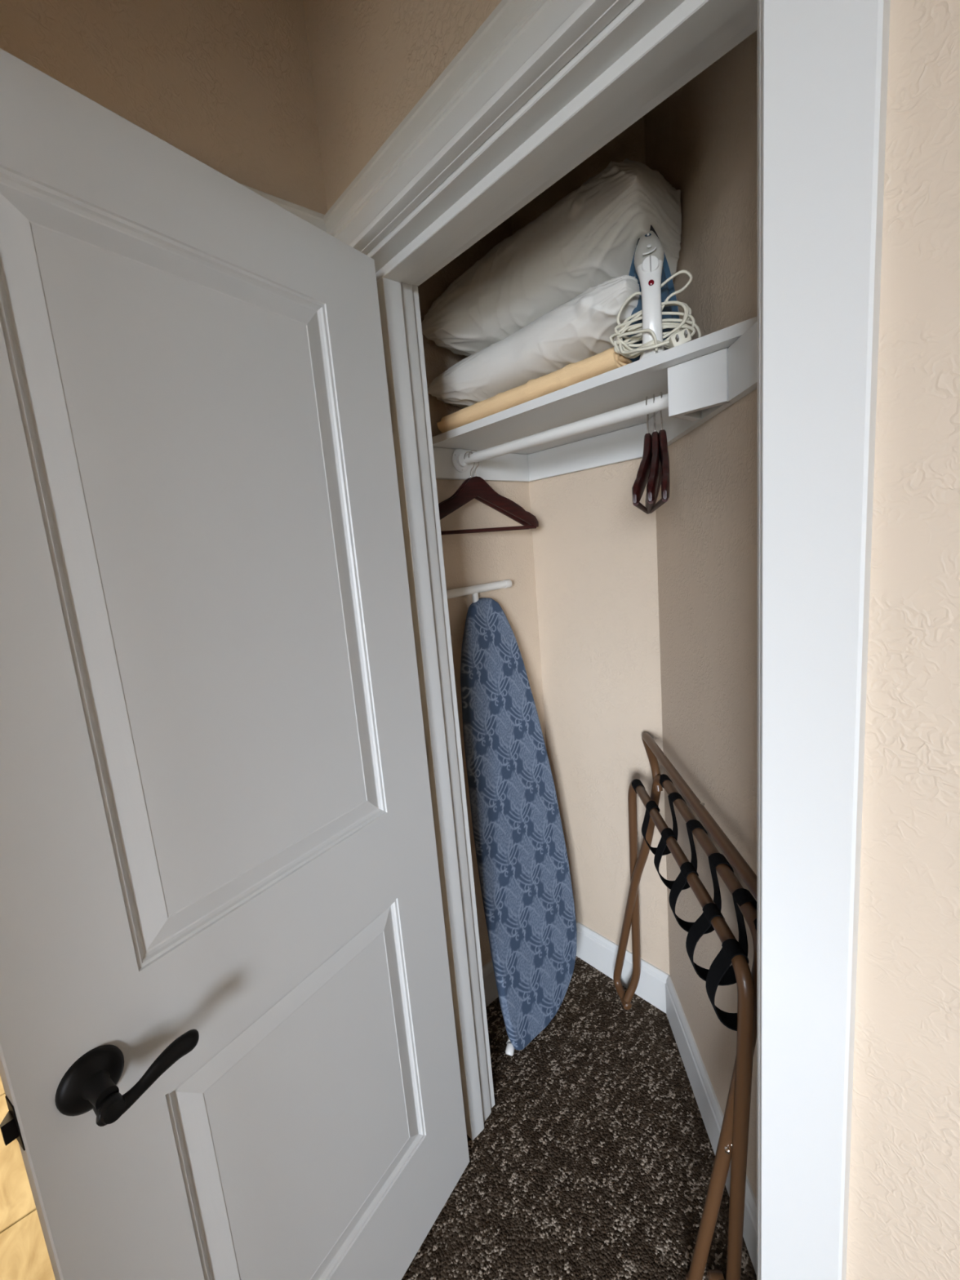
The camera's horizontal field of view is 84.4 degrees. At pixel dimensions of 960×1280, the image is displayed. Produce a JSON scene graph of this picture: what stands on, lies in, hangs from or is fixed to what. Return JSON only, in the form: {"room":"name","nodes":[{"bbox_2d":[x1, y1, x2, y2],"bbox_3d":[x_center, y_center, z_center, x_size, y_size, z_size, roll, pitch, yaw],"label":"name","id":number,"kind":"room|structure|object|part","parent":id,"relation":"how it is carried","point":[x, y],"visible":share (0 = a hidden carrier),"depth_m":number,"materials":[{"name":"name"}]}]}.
{"room":"hotel room closet","nodes":[
{"label":"hotel room closet","id":0,"kind":"room"},
{"bbox_2d":[0,0,327,214],"bbox_3d":[-1.611,0.189,0.070,3.570,2.850,0.120,-13,12,-40],"label":"wall","id":1,"kind":"structure","parent":0,"point":[228,84],"depth_m":0.90,"materials":[{"name":"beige paint"}]},
{"bbox_2d":[239,182,326,232],"bbox_3d":[-0.624,0.314,0.938,1.019,2.159,0.143,-13,12,-40],"label":"trim","id":2,"kind":"structure","parent":1,"relation":"attached to","point":[316,219],"depth_m":1.00,"materials":[{"name":"white wood"}]},
{"bbox_2d":[0,955,756,1279],"bbox_3d":[-0.460,1.620,-0.234,4.413,0.060,6.700,-13,12,-40],"label":"floor","id":3,"kind":"structure","parent":0,"point":[593,1157],"depth_m":1.29,"materials":[{"name":"brown carpet"}]},
{"bbox_2d":[446,579,577,1056],"bbox_3d":[0.099,0.525,1.640,0.402,1.400,0.216,-13,12,-40],"label":"ironing board","id":4,"kind":"object","parent":3,"relation":"on","point":[522,861],"visible":1,"depth_m":1.62,"materials":[{"name":"blue fabric"}]},
{"bbox_3d":[0.064,0.411,1.639,0.033,1.130,0.142,-12,11,-36],"label":"leg","id":5,"kind":"part","parent":4,"relation":"part of","materials":[{"name":"white metal"}]},
{"bbox_3d":[-0.040,-0.145,1.582,0.346,0.037,0.029,-13,12,-40],"label":"leg","id":6,"kind":"part","parent":4,"relation":"part of","materials":[{"name":"white metal"}]},
{"bbox_2d":[613,732,756,1279],"bbox_3d":[0.461,0.790,1.281,0.162,0.934,0.879,-5,9,2],"label":"luggage rack","id":7,"kind":"object","parent":3,"relation":"on","point":[732,1144],"visible":0.91,"depth_m":0.99,"materials":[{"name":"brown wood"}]},
{"bbox_2d":[417,216,546,966],"bbox_3d":[-0.031,-0.209,1.679,0.691,2.850,0.100,-13,12,-40],"label":"wall","id":8,"kind":"structure","parent":0,"point":[470,559],"depth_m":1.64,"materials":[{"name":"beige paint"}]},
{"bbox_2d":[482,959,498,1007],"bbox_3d":[0.078,1.140,1.817,0.575,0.134,0.016,-13,12,-40],"label":"baseboard","id":9,"kind":"structure","parent":8,"relation":"attached to","point":[491,991],"depth_m":1.77,"materials":[{"name":"white wood"}]},
{"bbox_2d":[511,115,669,974],"bbox_3d":[0.426,-0.236,1.600,0.100,2.850,0.618,-13,12,-40],"label":"wall","id":10,"kind":"structure","parent":0,"point":[595,551],"depth_m":1.67,"materials":[{"name":"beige paint"}]},
{"bbox_2d":[431,315,757,482],"bbox_3d":[0.284,-0.492,1.184,0.561,0.104,1.017,-13,12,-40],"label":"closet shelf","id":11,"kind":"object","parent":10,"relation":"attached to","point":[701,377],"visible":0.77,"depth_m":1.17,"materials":[{"name":"white laminate"}]},
{"bbox_2d":[436,346,631,432],"bbox_3d":[0.196,-0.590,1.317,0.338,0.060,0.564,-13,12,-40],"label":"folded blanket","id":12,"kind":"object","parent":11,"relation":"on","point":[608,360],"visible":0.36,"depth_m":1.16,"materials":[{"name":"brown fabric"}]},
{"bbox_2d":[427,274,639,408],"bbox_3d":[0.204,-0.703,1.336,0.393,0.162,0.640,-13,12,-40],"label":"bed pillow","id":13,"kind":"object","parent":12,"relation":"on","point":[580,328],"visible":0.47,"depth_m":1.17,"materials":[{"name":"white fabric"}]},
{"bbox_2d":[421,158,681,355],"bbox_3d":[0.198,-0.870,1.301,0.390,0.231,0.668,-13,12,-40],"label":"bed pillow","id":14,"kind":"object","parent":13,"relation":"on","point":[589,237],"visible":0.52,"depth_m":1.10,"materials":[{"name":"white fabric"}]},
{"bbox_2d":[451,393,668,472],"bbox_3d":[0.174,-0.498,1.278,0.068,0.066,0.696,-13,12,-40],"label":"closet rod","id":15,"kind":"object","parent":11,"relation":"attached to","point":[461,464],"visible":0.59,"depth_m":1.25,"materials":[{"name":"white metal"}]},
{"bbox_2d":[438,451,531,534],"bbox_3d":[-0.025,-0.429,1.544,0.410,0.230,0.024,-10,10,-27],"label":"clothes hanger","id":16,"kind":"object","parent":15,"relation":"hanging from","point":[513,517],"visible":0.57,"depth_m":1.57,"materials":[{"name":"brown wood"}]},
{"bbox_2d":[438,449,538,534],"bbox_3d":[-0.011,-0.428,1.528,0.410,0.230,0.024,-9,10,-24],"label":"clothes hanger","id":17,"kind":"object","parent":15,"relation":"hanging from","point":[475,486],"visible":0.77,"depth_m":1.53,"materials":[{"name":"brown wood"}]},
{"bbox_2d":[631,395,652,514],"bbox_3d":[0.348,-0.392,1.118,0.027,0.230,0.410,-1,10,21],"label":"clothes hanger","id":18,"kind":"object","parent":15,"relation":"hanging from","point":[641,481],"visible":0.76,"depth_m":1.02,"materials":[{"name":"brown wood"}]},
{"bbox_2d":[646,394,659,513],"bbox_3d":[0.359,-0.391,1.106,0.027,0.230,0.410,-2,10,18],"label":"clothes hanger","id":19,"kind":"object","parent":15,"relation":"hanging from","point":[652,483],"visible":0.91,"depth_m":0.99,"materials":[{"name":"brown wood"}]},
{"bbox_2d":[649,391,670,513],"bbox_3d":[0.369,-0.389,1.094,0.027,0.230,0.410,-2,10,15],"label":"clothes hanger","id":20,"kind":"object","parent":15,"relation":"hanging from","point":[664,475],"visible":0.79,"depth_m":1.02,"materials":[{"name":"brown wood"}]},
{"bbox_2d":[608,224,701,362],"bbox_3d":[0.318,-0.652,0.975,0.161,0.272,0.152,-2,10,16],"label":"iron","id":21,"kind":"object","parent":11,"relation":"on","point":[654,326],"visible":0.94,"depth_m":0.97,"materials":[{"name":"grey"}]},
{"bbox_3d":[0.322,-0.605,0.995,0.068,0.172,0.087,-2,10,16],"label":"handle","id":22,"kind":"part","parent":21,"relation":"part of","materials":[{"name":"white plastic"}]},
{"bbox_3d":[0.327,-0.646,1.018,0.088,0.240,0.030,-2,10,16],"label":"water tank","id":23,"kind":"part","parent":21,"relation":"part of","materials":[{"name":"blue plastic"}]},
{"bbox_2d":[648,279,653,285],"bbox_3d":[0.308,-0.643,0.952,0.010,0.010,0.005,-2,10,16],"label":"lamp","id":24,"kind":"object","parent":21,"relation":"on","point":[651,282],"depth_m":0.95,"materials":[{"name":"red plastic"}]},
{"bbox_3d":[0.320,-0.594,0.975,0.161,0.147,0.067,-2,10,16],"label":"cord","id":25,"kind":"part","parent":21,"relation":"part of","materials":[{"name":"beige plastic"}]},
{"bbox_2d":[575,920,669,1013],"bbox_3d":[0.445,1.104,1.842,0.016,0.134,0.458,-13,12,-40],"label":"baseboard","id":26,"kind":"structure","parent":10,"relation":"attached to","point":[597,950],"depth_m":1.80,"materials":[{"name":"white wood"}]},
{"bbox_2d":[302,0,959,1279],"bbox_3d":[1.163,0.013,-0.301,0.152,2.850,4.669,-13,12,-40],"label":"wall","id":27,"kind":"structure","parent":0,"point":[372,61],"depth_m":0.50,"materials":[{"name":"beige paint"}]},
{"bbox_2d":[0,48,469,1279],"bbox_3d":[-0.301,0.357,0.847,0.107,2.030,0.749,1,11,34],"label":"door","id":28,"kind":"structure","parent":27,"relation":"in","point":[228,1049],"depth_m":0.73,"materials":[{"name":"white paint"}]},
{"bbox_3d":[-0.514,0.534,0.585,0.025,0.058,0.002,1,11,34],"label":"latch plate","id":29,"kind":"part","parent":28,"relation":"part of","materials":[{"name":"black metal"}]},
{"bbox_3d":[-0.444,0.522,0.616,0.046,0.069,0.069,1,11,34],"label":"handle","id":30,"kind":"part","parent":28,"relation":"part of","materials":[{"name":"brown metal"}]},
{"bbox_3d":[-0.399,0.521,0.638,0.028,0.038,0.116,1,11,34],"label":"lever","id":31,"kind":"part","parent":28,"relation":"part of","materials":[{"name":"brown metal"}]},
{"bbox_2d":[324,0,890,1279],"bbox_3d":[0.142,0.251,0.929,0.175,2.157,0.916,-13,12,-40],"label":"trim","id":32,"kind":"structure","parent":27,"relation":"attached to","point":[540,86],"depth_m":0.58,"materials":[{"name":"white wood"}]},
{"bbox_3d":[-0.002,-0.749,0.714,0.022,0.098,0.916,-13,12,-40],"label":"head casing","id":33,"kind":"part","parent":32,"relation":"part of","materials":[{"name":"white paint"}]},
{"bbox_3d":[0.359,0.339,0.582,0.022,2.060,0.088,-13,12,-40],"label":"casing","id":34,"kind":"part","parent":32,"relation":"part of","materials":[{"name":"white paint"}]},
{"bbox_2d":[644,30,757,1199],"bbox_3d":[0.523,-0.142,0.978,0.120,2.850,1.004,-4,9,4],"label":"wall","id":35,"kind":"structure","parent":0,"point":[702,138],"depth_m":1.04,"materials":[{"name":"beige paint"}]},
{"bbox_2d":[665,976,756,1275],"bbox_3d":[0.573,1.188,1.262,0.016,0.134,0.828,-4,9,4],"label":"baseboard","id":36,"kind":"structure","parent":35,"relation":"attached to","point":[709,1108],"depth_m":1.35,"materials":[{"name":"white wood"}]}
]}

